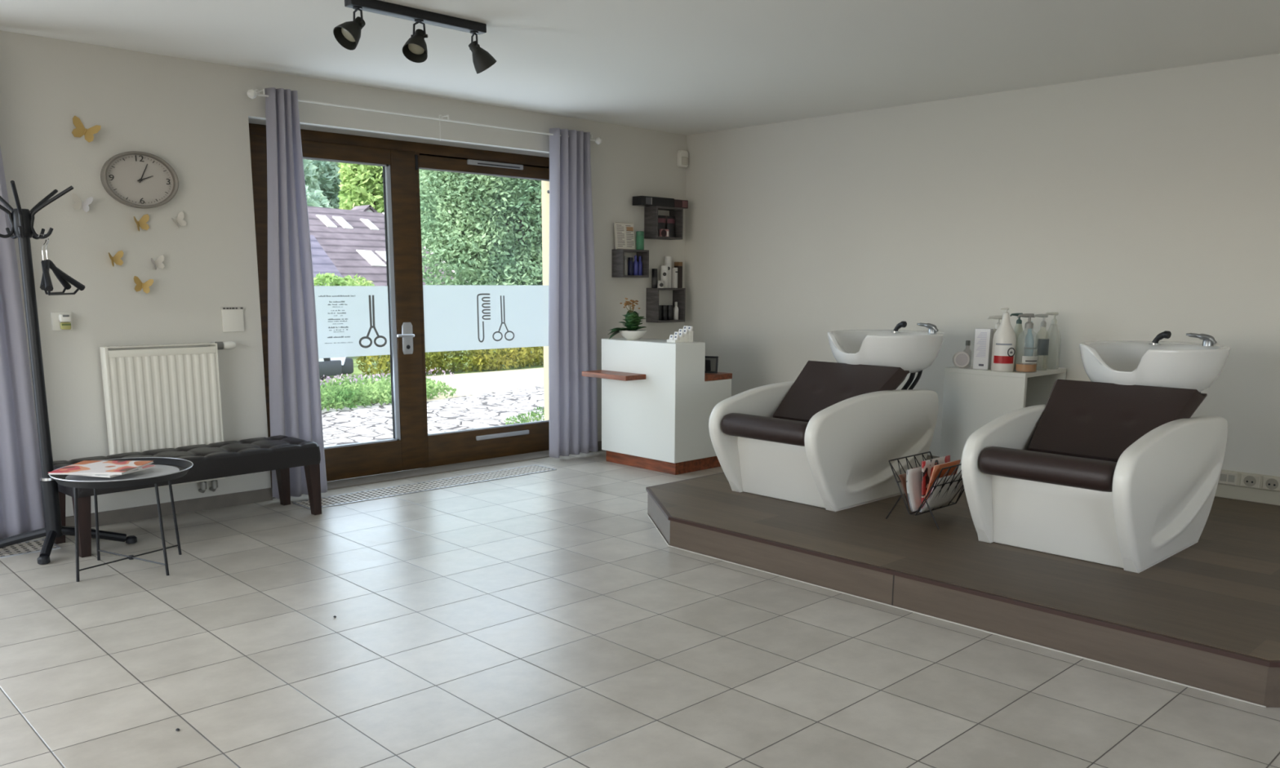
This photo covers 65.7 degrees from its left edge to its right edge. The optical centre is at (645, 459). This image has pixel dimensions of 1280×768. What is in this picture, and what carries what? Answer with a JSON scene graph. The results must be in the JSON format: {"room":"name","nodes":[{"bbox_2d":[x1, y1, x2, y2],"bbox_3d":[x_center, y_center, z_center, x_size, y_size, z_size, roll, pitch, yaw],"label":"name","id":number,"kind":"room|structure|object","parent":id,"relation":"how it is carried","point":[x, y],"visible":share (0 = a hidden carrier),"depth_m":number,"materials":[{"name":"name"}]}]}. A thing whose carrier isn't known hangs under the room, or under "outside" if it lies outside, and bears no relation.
{"room":"salon","nodes":[
{"label":"salon","id":0,"kind":"room"},
{"bbox_2d":[0,30,686,516],"bbox_3d":[-3.187,-1.075,6.366,9.400,2.830,0.530,-9,14,-43],"label":"wall","id":1,"kind":"structure","parent":0,"point":[195,116],"depth_m":6.20,"materials":[{"name":"grey paint"}]},
{"bbox_2d":[0,146,44,539],"bbox_3d":[-3.725,-0.838,5.323,0.722,2.676,0.146,-9,14,-43],"label":"curtain","id":2,"kind":"object","parent":1,"relation":"hanging from","point":[21,508],"visible":0.86,"depth_m":5.59,"materials":[{"name":"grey fabric"}]},
{"bbox_2d":[50,311,73,330],"bbox_3d":[-3.417,-0.808,5.807,0.110,0.107,0.010,-9,14,-43],"label":"wall socket","id":3,"kind":"object","parent":1,"relation":"attached to","point":[55,325],"visible":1,"depth_m":5.79,"materials":[{"name":"white plastic"}]},
{"bbox_2d":[58,314,71,329],"bbox_3d":[-3.388,-0.803,5.792,0.060,0.090,0.052,-9,14,-43],"label":"plug","id":4,"kind":"object","parent":3,"relation":"attached to","point":[65,319],"visible":1,"depth_m":5.78,"materials":[{"name":"white plastic"}]},
{"bbox_2d":[71,192,93,212],"bbox_3d":[-3.281,-1.496,5.787,0.109,0.107,0.044,-4,11,-23],"label":"butterfly","id":5,"kind":"object","parent":1,"relation":"attached to","point":[78,203],"visible":1,"depth_m":5.79,"materials":[{"name":"beige paper"}]},
{"bbox_2d":[71,115,101,142],"bbox_3d":[-3.239,-1.912,5.750,0.152,0.146,0.045,-4,11,-22],"label":"butterfly","id":6,"kind":"object","parent":1,"relation":"attached to","point":[80,130],"visible":1,"depth_m":5.75,"materials":[{"name":"gold metal"}]},
{"bbox_2d":[108,250,123,266],"bbox_3d":[-3.181,-1.202,5.940,0.044,0.098,0.098,5,11,26],"label":"butterfly","id":7,"kind":"object","parent":1,"relation":"attached to","point":[116,259],"visible":1,"depth_m":5.96,"materials":[{"name":"gold metal"}]},
{"bbox_2d":[100,151,178,208],"bbox_3d":[-3.043,-1.685,5.982,0.430,0.332,0.052,-9,14,-43],"label":"wall clock","id":8,"kind":"object","parent":1,"relation":"attached to","point":[134,179],"visible":1,"depth_m":5.98,"materials":[{"name":"grey plastic"}]},
{"bbox_2d":[133,213,149,231],"bbox_3d":[-3.064,-1.434,6.010,0.046,0.107,0.106,5,11,25],"label":"butterfly","id":9,"kind":"object","parent":1,"relation":"attached to","point":[142,222],"visible":1,"depth_m":6.03,"materials":[{"name":"gold metal"}]},
{"bbox_2d":[133,275,153,293],"bbox_3d":[-3.071,-1.069,6.072,0.108,0.107,0.044,-5,11,-27],"label":"butterfly","id":10,"kind":"object","parent":1,"relation":"attached to","point":[140,285],"visible":1,"depth_m":6.08,"materials":[{"name":"gold metal"}]},
{"bbox_2d":[99,341,235,493],"bbox_3d":[-2.963,-0.241,6.270,0.792,0.977,0.131,-9,14,-43],"label":"radiator","id":11,"kind":"object","parent":1,"relation":"attached to","point":[155,398],"visible":0.7,"depth_m":6.14,"materials":[{"name":"beige metal"}]},
{"bbox_2d":[104,342,215,348],"bbox_3d":[-2.999,-0.705,6.139,0.630,0.006,0.093,-9,14,-43],"label":"grille","id":12,"kind":"object","parent":11,"relation":"attached to","point":[212,344],"depth_m":6.16,"materials":[{"name":"beige metal"}]},
{"bbox_2d":[65,488,272,527],"bbox_3d":[-3.076,0.323,6.350,1.405,0.085,0.012,-9,14,-43],"label":"baseboard","id":13,"kind":"structure","parent":1,"relation":"attached to","point":[146,512],"depth_m":6.41,"materials":[{"name":"tile"}]},
{"bbox_2d":[171,211,186,228],"bbox_3d":[-2.908,-1.485,6.159,0.040,0.109,0.108,5,11,24],"label":"butterfly","id":14,"kind":"object","parent":1,"relation":"attached to","point":[180,216],"visible":1,"depth_m":6.18,"materials":[{"name":"beige paper"}]},
{"bbox_2d":[220,306,244,332],"bbox_3d":[-2.698,-0.915,6.488,0.141,0.161,0.020,-9,14,-43],"label":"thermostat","id":15,"kind":"object","parent":1,"relation":"attached to","point":[233,321],"visible":1,"depth_m":6.48,"materials":[{"name":"white plastic"}]},
{"bbox_2d":[248,123,549,488],"bbox_3d":[-1.742,-1.174,7.801,2.845,2.535,0.186,-9,14,-43],"label":"door","id":16,"kind":"structure","parent":1,"relation":"in","point":[405,319],"depth_m":7.71,"materials":[{"name":"brown wood"}]},
{"bbox_2d":[476,293,490,342],"bbox_3d":[-1.339,-1.174,8.241,0.132,0.403,0.002,-9,14,-43],"label":"print","id":17,"kind":"object","parent":16,"relation":"attached to","point":[483,300],"depth_m":8.24,"materials":[{"name":"grey plastic"}]},
{"bbox_2d":[466,159,523,169],"bbox_3d":[-1.217,-2.400,8.080,0.550,0.040,0.020,-9,14,-43],"label":"vent","id":18,"kind":"object","parent":16,"relation":"attached to","point":[474,164],"depth_m":8.07,"materials":[{"name":"grey plastic"}]},
{"bbox_2d":[475,430,528,440],"bbox_3d":[-1.216,-0.206,8.488,0.550,0.037,0.020,-9,14,-43],"label":"vent","id":19,"kind":"object","parent":16,"relation":"attached to","point":[491,435],"depth_m":8.48,"materials":[{"name":"grey plastic"}]},
{"bbox_2d":[246,88,602,144],"bbox_3d":[-1.470,-2.446,7.329,2.988,0.208,0.142,-9,14,-43],"label":"curtain rod","id":20,"kind":"object","parent":1,"relation":"attached to","point":[251,94],"visible":0.91,"depth_m":7.07,"materials":[{"name":"white metal"}]},
{"bbox_2d":[265,87,327,498],"bbox_3d":[-2.368,-1.067,6.634,0.399,2.681,0.119,-8,13,-40],"label":"curtain","id":21,"kind":"object","parent":20,"relation":"hanging from","point":[294,379],"visible":0.9,"depth_m":6.61,"materials":[{"name":"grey fabric"}]},
{"bbox_2d":[548,128,598,457],"bbox_3d":[-0.589,-1.361,8.329,0.564,2.681,0.125,-9,14,-43],"label":"curtain","id":22,"kind":"object","parent":20,"relation":"hanging from","point":[572,325],"visible":0.99,"depth_m":8.28,"materials":[{"name":"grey fabric"}]},
{"bbox_2d":[271,449,580,498],"bbox_3d":[-1.654,0.085,7.926,2.855,0.012,0.240,-9,14,-43],"label":"trim","id":23,"kind":"structure","parent":1,"relation":"attached to","point":[339,484],"depth_m":7.86,"materials":[{"name":"tile"}]},
{"bbox_2d":[541,180,549,420],"bbox_3d":[-0.228,-1.797,9.441,1.763,3.200,0.190,-9,14,-43],"label":"trim","id":24,"kind":"structure","parent":1,"relation":"attached to","point":[544,184],"depth_m":8.85,"materials":[{"name":"beige paint"}]},
{"bbox_2d":[611,248,648,277],"bbox_3d":[-0.129,-1.731,8.776,0.317,0.240,0.145,-9,14,-43],"label":"cube shelf","id":25,"kind":"object","parent":1,"relation":"attached to","point":[617,255],"visible":0.99,"depth_m":8.70,"materials":[{"name":"grey wood"}]},
{"bbox_2d":[613,222,635,249],"bbox_3d":[-0.177,-1.962,8.727,0.236,0.232,0.037,-9,14,-43],"label":"list","id":26,"kind":"object","parent":25,"relation":"on","point":[624,235],"visible":0.98,"depth_m":8.71,"materials":[{"name":"beige paper"}]},
{"bbox_2d":[635,231,644,249],"bbox_3d":[-0.044,-1.942,8.810,0.072,0.162,0.071,-9,14,-43],"label":"shampoo bottle","id":27,"kind":"object","parent":25,"relation":"on","point":[639,234],"visible":0.89,"depth_m":8.78,"materials":[{"name":"green plastic"}]},
{"bbox_2d":[644,205,683,239],"bbox_3d":[0.169,-2.138,8.984,0.338,0.280,0.160,-9,14,-43],"label":"cube shelf","id":28,"kind":"object","parent":1,"relation":"attached to","point":[651,213],"visible":0.99,"depth_m":8.91,"materials":[{"name":"grey wood"}]},
{"bbox_2d":[632,195,674,207],"bbox_3d":[0.076,-2.296,8.848,0.410,0.078,0.121,-9,14,-43],"label":"product box","id":29,"kind":"object","parent":28,"relation":"on","point":[642,201],"visible":0.94,"depth_m":8.76,"materials":[{"name":"black"}]},
{"bbox_2d":[657,215,666,236],"bbox_3d":[0.150,-2.108,8.970,0.107,0.190,0.060,-9,14,-43],"label":"pouch","id":30,"kind":"object","parent":28,"relation":"on","point":[661,219],"visible":0.7,"depth_m":8.95,"materials":[{"name":"black"}]},
{"bbox_2d":[666,216,675,237],"bbox_3d":[0.237,-2.122,9.053,0.100,0.190,0.060,-9,14,-43],"label":"pouch","id":31,"kind":"object","parent":28,"relation":"on","point":[670,220],"visible":0.86,"depth_m":9.03,"materials":[{"name":"black"}]},
{"bbox_2d":[674,199,688,208],"bbox_3d":[0.290,-2.328,9.052,0.175,0.072,0.121,-9,14,-43],"label":"product box","id":32,"kind":"object","parent":28,"relation":"on","point":[683,204],"visible":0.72,"depth_m":9.01,"materials":[{"name":"red"}]},
{"bbox_2d":[645,288,685,322],"bbox_3d":[0.192,-1.422,9.145,0.364,0.310,0.150,-9,14,-43],"label":"cube shelf","id":33,"kind":"object","parent":1,"relation":"attached to","point":[652,294],"visible":0.88,"depth_m":9.06,"materials":[{"name":"grey wood"}]},
{"bbox_2d":[651,268,657,288],"bbox_3d":[0.087,-1.643,9.008,0.055,0.172,0.054,-9,14,-43],"label":"shampoo bottle","id":34,"kind":"object","parent":33,"relation":"on","point":[654,271],"visible":1,"depth_m":8.99,"materials":[{"name":"black plastic"}]},
{"bbox_2d":[660,266,667,288],"bbox_3d":[0.177,-1.666,9.061,0.071,0.200,0.073,-9,14,-43],"label":"shampoo bottle","id":35,"kind":"object","parent":33,"relation":"on","point":[664,269],"visible":0.97,"depth_m":9.04,"materials":[{"name":"grey plastic"}]},
{"bbox_2d":[664,256,671,288],"bbox_3d":[0.211,-1.722,9.129,0.065,0.285,0.069,0,10,-3],"label":"shampoo bottle","id":36,"kind":"object","parent":33,"relation":"on","point":[668,260],"visible":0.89,"depth_m":9.10,"materials":[{"name":"grey plastic"}]},
{"bbox_2d":[671,267,677,288],"bbox_3d":[0.271,-1.675,9.158,0.034,0.184,0.056,-9,14,-43],"label":"product box","id":37,"kind":"object","parent":33,"relation":"on","point":[674,270],"visible":1,"depth_m":9.14,"materials":[{"name":"grey cardboard"}]},
{"bbox_2d":[674,262,682,288],"bbox_3d":[0.308,-1.708,9.193,0.054,0.238,0.060,-9,14,-43],"label":"product box","id":38,"kind":"object","parent":33,"relation":"on","point":[677,264],"visible":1,"depth_m":9.17,"materials":[{"name":"black"}]},
{"bbox_2d":[676,150,688,168],"bbox_3d":[0.348,-2.762,9.117,0.110,0.150,0.057,-9,14,-43],"label":"sensor","id":39,"kind":"object","parent":1,"relation":"attached to","point":[682,155],"visible":1,"depth_m":9.09,"materials":[{"name":"white plastic"}]},
{"bbox_2d":[618,329,646,339],"bbox_3d":[-0.102,-1.016,8.104,0.234,0.076,0.234,-9,14,-43],"label":"bowl","id":40,"kind":"object","parent":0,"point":[628,334],"depth_m":8.03,"materials":[{"name":"white ceramic"}]},
{"bbox_2d":[0,450,1279,767],"bbox_3d":[0.177,0.974,3.412,9.700,0.120,9.920,-9,14,-43],"label":"floor","id":41,"kind":"structure","parent":0,"point":[544,620],"depth_m":3.98,"materials":[{"name":"tile"}]},
{"bbox_2d":[0,538,60,558],"bbox_3d":[-4.212,0.618,4.889,2.300,0.006,0.275,-9,14,-43],"label":"floor vent","id":42,"kind":"object","parent":41,"relation":"in","point":[33,546],"visible":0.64,"depth_m":5.56,"materials":[{"name":"silver metal"}]},
{"bbox_2d":[0,180,137,564],"bbox_3d":[-3.287,-0.465,5.385,0.593,1.973,0.622,5,11,26],"label":"coat stand","id":43,"kind":"object","parent":41,"relation":"on","point":[22,220],"visible":0.94,"depth_m":5.29,"materials":[{"name":"black metal"}]},
{"bbox_2d":[40,233,71,294],"bbox_3d":[-3.121,-1.027,5.214,0.058,0.314,0.392,-2,10,-13],"label":"hanger","id":44,"kind":"object","parent":43,"relation":"hanging from","point":[47,263],"visible":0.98,"depth_m":5.21,"materials":[{"name":"black plastic"}]},
{"bbox_2d":[38,234,84,295],"bbox_3d":[-3.106,-1.023,5.216,0.126,0.314,0.448,-1,10,-9],"label":"hanger","id":45,"kind":"object","parent":43,"relation":"hanging from","point":[48,284],"visible":0.98,"depth_m":5.23,"materials":[{"name":"black plastic"}]},
{"bbox_2d":[48,457,193,582],"bbox_3d":[-2.702,0.309,5.175,0.662,0.532,0.662,-9,14,-43],"label":"tray table","id":46,"kind":"object","parent":41,"relation":"on","point":[166,469],"visible":0.8,"depth_m":5.05,"materials":[{"name":"black metal"}]},
{"bbox_2d":[66,464,155,477],"bbox_3d":[-2.758,0.053,5.079,0.334,0.009,0.304,3,11,16],"label":"magazine","id":47,"kind":"object","parent":46,"relation":"on","point":[148,466],"visible":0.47,"depth_m":4.96,"materials":[{"name":"white paper"}]},
{"bbox_2d":[48,460,152,475],"bbox_3d":[-2.782,0.042,5.082,0.364,0.010,0.334,0,10,-1],"label":"magazine","id":48,"kind":"object","parent":47,"relation":"on","point":[85,467],"visible":1,"depth_m":5.05,"materials":[{"name":"white paper"}]},
{"bbox_2d":[50,457,191,488],"bbox_3d":[-2.700,0.071,5.132,0.656,0.044,0.656,-9,14,-43],"label":"tray","id":49,"kind":"object","parent":46,"relation":"on","point":[166,469],"depth_m":5.02,"materials":[{"name":"black metal"}]},
{"bbox_2d":[53,435,321,557],"bbox_3d":[-2.749,0.185,6.027,0.492,0.475,1.458,10,14,42],"label":"bench","id":50,"kind":"object","parent":41,"relation":"on","point":[279,453],"visible":0.7,"depth_m":6.00,"materials":[{"name":"black leather"}]},
{"bbox_2d":[292,464,556,509],"bbox_3d":[-1.558,0.189,7.365,2.090,0.006,0.275,-9,14,-43],"label":"floor vent","id":51,"kind":"object","parent":41,"relation":"in","point":[349,498],"visible":0.96,"depth_m":7.29,"materials":[{"name":"silver metal"}]},
{"bbox_2d":[582,337,732,475],"bbox_3d":[0.095,-0.458,8.130,0.882,1.030,0.863,-9,14,-43],"label":"reception desk","id":52,"kind":"object","parent":41,"relation":"on","point":[659,400],"visible":0.92,"depth_m":7.90,"materials":[{"name":"white paint"}]},
{"bbox_2d":[608,297,646,339],"bbox_3d":[-0.143,-1.146,8.083,0.318,0.338,0.234,1,10,4],"label":"potted plant","id":53,"kind":"object","parent":52,"relation":"on","point":[633,320],"visible":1,"depth_m":8.04,"materials":[{"name":"green plant"}]},
{"bbox_2d":[666,325,693,342],"bbox_3d":[0.275,-0.980,7.779,0.180,0.124,0.110,-7,13,-35],"label":"card holder","id":54,"kind":"object","parent":52,"relation":"on","point":[685,335],"visible":1,"depth_m":7.76,"materials":[{"name":"white plastic"}]},
{"bbox_2d":[704,355,718,373],"bbox_3d":[0.515,-0.766,8.040,0.150,0.137,0.057,4,11,18],"label":"photo frame","id":55,"kind":"object","parent":52,"relation":"on","point":[711,362],"visible":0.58,"depth_m":8.03,"materials":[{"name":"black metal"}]},
{"bbox_2d":[704,358,715,371],"bbox_3d":[0.518,-0.768,8.048,0.120,0.106,0.026,4,11,18],"label":"picture","id":56,"kind":"object","parent":55,"relation":"attached to","point":[709,363],"depth_m":8.03,"materials":[{"name":"grey"}]},
{"bbox_2d":[704,372,732,381],"bbox_3d":[0.295,-0.716,8.279,0.329,0.044,0.863,-9,14,-43],"label":"countertop","id":57,"kind":"structure","parent":52,"relation":"on","point":[720,375],"depth_m":7.99,"materials":[{"name":"brown wood"}]},
{"bbox_2d":[645,454,1279,707],"bbox_3d":[2.200,0.429,5.675,2.960,0.177,4.248,-9,14,-43],"label":"platform","id":58,"kind":"object","parent":41,"relation":"on","point":[1205,617],"visible":0.81,"depth_m":4.62,"materials":[{"name":"brown wood"}]},
{"bbox_2d":[708,320,945,511],"bbox_3d":[1.291,-0.342,6.425,1.749,1.064,0.844,-9,14,-43],"label":"chair","id":59,"kind":"object","parent":58,"relation":"on","point":[827,437],"visible":0.98,"depth_m":6.15,"materials":[{"name":"white paint"}]},
{"bbox_2d":[720,413,808,446],"bbox_3d":[0.887,-0.201,6.054,0.581,0.144,0.636,-9,14,-43],"label":"seat cushion","id":60,"kind":"object","parent":59,"relation":"on","point":[781,428],"depth_m":5.91,"materials":[{"name":"black leather"}]},
{"bbox_2d":[827,320,945,373],"bbox_3d":[1.616,-0.754,6.669,0.850,0.336,0.730,-9,14,-43],"label":"basin","id":61,"kind":"object","parent":59,"relation":"in","point":[895,350],"depth_m":6.39,"materials":[{"name":"white ceramic"}]},
{"bbox_2d":[885,451,964,529],"bbox_3d":[1.643,0.168,5.632,0.448,0.339,0.338,-9,14,-43],"label":"magazine rack","id":62,"kind":"object","parent":58,"relation":"on","point":[935,486],"visible":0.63,"depth_m":5.54,"materials":[{"name":"black metal"}]},
{"bbox_2d":[906,466,921,511],"bbox_3d":[1.580,0.159,5.617,0.300,0.232,0.052,-9,14,-43],"label":"magazine","id":63,"kind":"object","parent":62,"relation":"in","point":[913,476],"visible":0.45,"depth_m":5.55,"materials":[{"name":"white paper"}]},
{"bbox_2d":[921,455,950,502],"bbox_3d":[1.659,0.131,5.653,0.300,0.275,0.022,-9,14,-43],"label":"magazine","id":64,"kind":"object","parent":62,"relation":"in","point":[927,466],"visible":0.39,"depth_m":5.58,"materials":[{"name":"white paper"}]},
{"bbox_2d":[921,459,960,507],"bbox_3d":[1.667,0.146,5.588,0.280,0.268,0.074,-9,14,-43],"label":"magazine","id":65,"kind":"object","parent":62,"relation":"in","point":[936,469],"visible":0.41,"depth_m":5.51,"materials":[{"name":"orange paper"}]},
{"bbox_2d":[920,472,962,512],"bbox_3d":[1.669,0.184,5.564,0.300,0.203,0.099,-9,14,-43],"label":"magazine","id":66,"kind":"object","parent":62,"relation":"in","point":[943,500],"visible":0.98,"depth_m":5.55,"materials":[{"name":"white paper"}]},
{"bbox_2d":[939,364,1066,473],"bbox_3d":[2.496,-0.265,6.929,0.623,0.748,0.580,-9,14,-43],"label":"cabinet","id":67,"kind":"object","parent":58,"relation":"on","point":[972,398],"visible":0.37,"depth_m":6.77,"materials":[{"name":"white paint"}]},
{"bbox_2d":[952,351,969,368],"bbox_3d":[2.181,-0.687,6.838,0.112,0.113,0.042,1,10,4],"label":"jar","id":68,"kind":"object","parent":67,"relation":"on","point":[961,359],"visible":1,"depth_m":6.82,"materials":[{"name":"white plastic"}]},
{"bbox_2d":[973,328,993,369],"bbox_3d":[2.293,-0.748,6.725,0.104,0.272,0.061,8,13,37],"label":"product box","id":69,"kind":"object","parent":67,"relation":"on","point":[983,345],"visible":1,"depth_m":6.70,"materials":[{"name":"white cardboard"}]},
{"bbox_2d":[991,307,1016,372],"bbox_3d":[2.382,-0.791,6.559,0.147,0.416,0.154,-9,14,-43],"label":"pump bottle","id":70,"kind":"object","parent":67,"relation":"on","point":[1004,340],"visible":1,"depth_m":6.52,"materials":[{"name":"white plastic"}]},
{"bbox_2d":[1009,313,1024,370],"bbox_3d":[2.500,-0.788,6.653,0.093,0.380,0.092,-9,14,-43],"label":"pump bottle","id":71,"kind":"object","parent":67,"relation":"on","point":[1019,331],"visible":0.68,"depth_m":6.62,"materials":[{"name":"grey plastic"}]},
{"bbox_2d":[1015,313,1038,372],"bbox_3d":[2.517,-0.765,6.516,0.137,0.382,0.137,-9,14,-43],"label":"pump bottle","id":72,"kind":"object","parent":67,"relation":"on","point":[1027,366],"visible":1,"depth_m":6.48,"materials":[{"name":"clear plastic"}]},
{"bbox_2d":[1033,314,1048,355],"bbox_3d":[2.671,-0.790,6.685,0.098,0.374,0.097,-9,14,-43],"label":"pump bottle","id":73,"kind":"object","parent":67,"relation":"on","point":[1042,345],"visible":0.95,"depth_m":6.65,"materials":[{"name":"beige plastic"}]},
{"bbox_2d":[960,330,1231,573],"bbox_3d":[2.471,-0.120,5.226,1.749,1.064,0.844,-9,14,-43],"label":"chair","id":74,"kind":"object","parent":58,"relation":"on","point":[1115,468],"visible":1,"depth_m":4.95,"materials":[{"name":"white paint"}]},
{"bbox_2d":[978,446,1117,492],"bbox_3d":[2.067,0.022,4.855,0.581,0.144,0.636,-9,14,-43],"label":"seat cushion","id":75,"kind":"object","parent":74,"relation":"on","point":[1092,468],"depth_m":4.71,"materials":[{"name":"black leather"}]},
{"bbox_2d":[1079,330,1231,392],"bbox_3d":[2.796,-0.476,5.479,0.850,0.449,0.730,-9,14,-43],"label":"basin","id":76,"kind":"object","parent":74,"relation":"in","point":[1155,366],"depth_m":5.22,"materials":[{"name":"white ceramic"}]},
{"bbox_2d":[0,0,1279,135],"bbox_3d":[0.195,-1.945,2.888,9.700,0.150,9.920,-9,14,-43],"label":"ceiling","id":77,"kind":"structure","parent":0,"point":[682,67],"depth_m":5.63,"materials":[{"name":"white paint"}]},
{"bbox_2d":[333,0,496,74],"bbox_3d":[-1.127,-2.125,4.982,0.914,0.250,0.151,-9,14,-43],"label":"track light","id":78,"kind":"object","parent":77,"relation":"attached to","point":[348,34],"visible":1,"depth_m":4.96,"materials":[{"name":"black metal"}]},
{"bbox_2d":[684,53,1279,476],"bbox_3d":[3.564,-1.036,6.372,0.300,2.830,9.920,-9,14,-43],"label":"wall","id":79,"kind":"structure","parent":0,"point":[1139,206],"depth_m":6.99,"materials":[{"name":"grey paint"}]},
{"bbox_2d":[1214,469,1279,505],"bbox_3d":[4.148,0.251,5.735,0.040,0.175,1.630,-9,14,-43],"label":"duct","id":80,"kind":"object","parent":79,"relation":"attached to","point":[1247,486],"visible":0.87,"depth_m":6.14,"materials":[{"name":"beige plastic"}]},
{"bbox_2d":[1217,471,1237,485],"bbox_3d":[3.652,0.119,6.213,0.006,0.078,0.104,-9,14,-43],"label":"socket","id":81,"kind":"object","parent":80,"relation":"attached to","point":[1226,477],"depth_m":6.21,"materials":[{"name":"beige plastic"}]},
{"bbox_2d":[1240,473,1260,488],"bbox_3d":[3.739,0.135,6.125,0.006,0.078,0.104,-9,14,-43],"label":"socket","id":82,"kind":"object","parent":80,"relation":"attached to","point":[1246,480],"depth_m":6.12,"materials":[{"name":"beige plastic"}]},
{"bbox_2d":[1262,476,1279,491],"bbox_3d":[3.822,0.151,6.040,0.006,0.078,0.104,-9,14,-43],"label":"socket","id":83,"kind":"object","parent":80,"relation":"attached to","point":[1268,483],"depth_m":6.04,"materials":[{"name":"beige plastic"}]},
{"label":"outside","id":84,"kind":"structure","parent":0,"visible":0},
{"bbox_3d":[-30.311,-24.881,85.854,100.000,23.289,60.000,-9,14,-43],"label":"hillside","id":85,"kind":"object","parent":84,"visible":0},
{"bbox_2d":[302,159,320,192],"bbox_3d":[-24.943,-17.865,65.495,7.448,8.838,4.454,-9,14,-43],"label":"tree","id":86,"kind":"object","parent":85,"relation":"on","point":[311,176],"visible":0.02,"depth_m":66.66,"materials":[{"name":"green plant"}]},
{"bbox_2d":[305,185,333,208],"bbox_3d":[-22.181,-13.826,63.997,7.402,7.813,4.323,-9,14,-43],"label":"tree","id":87,"kind":"object","parent":85,"relation":"on","point":[323,203],"visible":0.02,"depth_m":63.64,"materials":[{"name":"green plant"}]},
{"bbox_2d":[304,160,351,208],"bbox_3d":[-24.512,-19.398,71.989,4.283,8.237,7.593,9,14,41],"label":"tree","id":88,"kind":"object","parent":85,"relation":"on","point":[328,179],"visible":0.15,"depth_m":71.83,"materials":[{"name":"green plant"}]},
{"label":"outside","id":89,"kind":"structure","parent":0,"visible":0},
{"bbox_2d":[426,367,543,401],"bbox_3d":[-2.121,-1.292,15.737,2.456,0.018,6.523,7,12,33],"label":"gravel","id":90,"kind":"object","parent":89,"point":[478,383],"visible":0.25,"depth_m":15.07,"materials":[{"name":"white gravel"}]},
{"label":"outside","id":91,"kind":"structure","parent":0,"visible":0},
{"bbox_2d":[320,349,543,407],"bbox_3d":[-26.944,-10.041,64.462,68.000,0.275,108.800,-9,14,-43],"label":"meadow","id":92,"kind":"structure","parent":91,"point":[357,372],"depth_m":17.09,"materials":[{"name":"green plant"}]},
{"bbox_2d":[318,356,353,380],"bbox_3d":[-6.270,-1.707,14.453,3.600,1.220,1.652,-9,14,-43],"label":"parked car","id":93,"kind":"object","parent":92,"relation":"on","point":[330,366],"visible":0.09,"depth_m":14.93,"materials":[{"name":"silver metal"}]},
{"bbox_2d":[313,272,374,285],"bbox_3d":[-5.176,-2.446,17.424,0.847,1.650,1.571,7,12,34],"label":"bush","id":94,"kind":"object","parent":92,"relation":"on","point":[322,280],"visible":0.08,"depth_m":17.05,"materials":[{"name":"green plant"}]},
{"bbox_2d":[336,162,419,213],"bbox_3d":[-8.528,-8.104,34.103,2.715,6.859,4.244,7,12,34],"label":"tree","id":95,"kind":"object","parent":92,"relation":"on","point":[364,182],"visible":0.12,"depth_m":32.45,"materials":[{"name":"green plant"}]},
{"bbox_2d":[306,205,468,285],"bbox_3d":[-9.433,-4.797,24.713,10.251,3.640,13.700,-9,14,-43],"label":"house","id":96,"kind":"structure","parent":92,"relation":"on","point":[344,242],"depth_m":26.17,"materials":[{"name":"brown tile"}]},
{"bbox_2d":[351,204,377,213],"bbox_3d":[-8.222,-7.121,28.871,0.720,0.520,0.900,-9,14,-43],"label":"dormer","id":97,"kind":"object","parent":96,"relation":"on","point":[369,208],"visible":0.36,"depth_m":28.63,"materials":[{"name":"white"}]},
{"bbox_2d":[320,373,456,411],"bbox_3d":[-3.913,-0.858,12.625,1.929,0.265,3.642,8,13,37],"label":"ground cover","id":98,"kind":"structure","parent":92,"relation":"on","point":[335,394],"depth_m":12.35,"materials":[{"name":"green plant"}]},
{"bbox_2d":[320,368,453,386],"bbox_3d":[-3.819,-1.079,13.244,2.799,0.155,0.803,-9,14,-43],"label":"flowers","id":99,"kind":"object","parent":98,"relation":"on","point":[376,375],"visible":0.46,"depth_m":13.30,"materials":[{"name":"plant"}]},
{"bbox_2d":[355,346,543,375],"bbox_3d":[-2.289,-2.009,17.609,1.131,0.818,6.289,10,14,43],"label":"hedge","id":100,"kind":"object","parent":92,"relation":"on","point":[478,357],"visible":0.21,"depth_m":16.71,"materials":[{"name":"green plant"}]},
{"bbox_2d":[418,168,542,351],"bbox_3d":[-1.992,-5.201,21.559,3.324,5.660,7.008,9,13,39],"label":"hedge","id":101,"kind":"object","parent":92,"relation":"on","point":[494,237],"visible":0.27,"depth_m":19.28,"materials":[{"name":"green plant"}]},
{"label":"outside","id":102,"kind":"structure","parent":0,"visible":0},
{"bbox_2d":[321,391,544,446],"bbox_3d":[5.118,-1.490,17.725,48.000,0.230,4.080,-9,14,-43],"label":"ground setts","id":103,"kind":"structure","parent":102,"point":[347,425],"depth_m":11.20,"materials":[{"name":"white stone"}]},
{"bbox_2d":[503,406,544,425],"bbox_3d":[-1.269,-0.464,10.689,0.237,0.166,0.646,7,12,31],"label":"plants","id":104,"kind":"object","parent":103,"relation":"on","point":[533,414],"visible":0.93,"depth_m":10.67,"materials":[{"name":"green plant"}]},
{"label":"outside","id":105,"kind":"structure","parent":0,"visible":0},
{"bbox_2d":[426,385,543,403],"bbox_3d":[-0.779,-1.098,14.712,1.173,0.014,6.084,7,12,33],"label":"ground setts edge","id":106,"kind":"structure","parent":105,"point":[536,388],"depth_m":13.53,"materials":[{"name":"white stone"}]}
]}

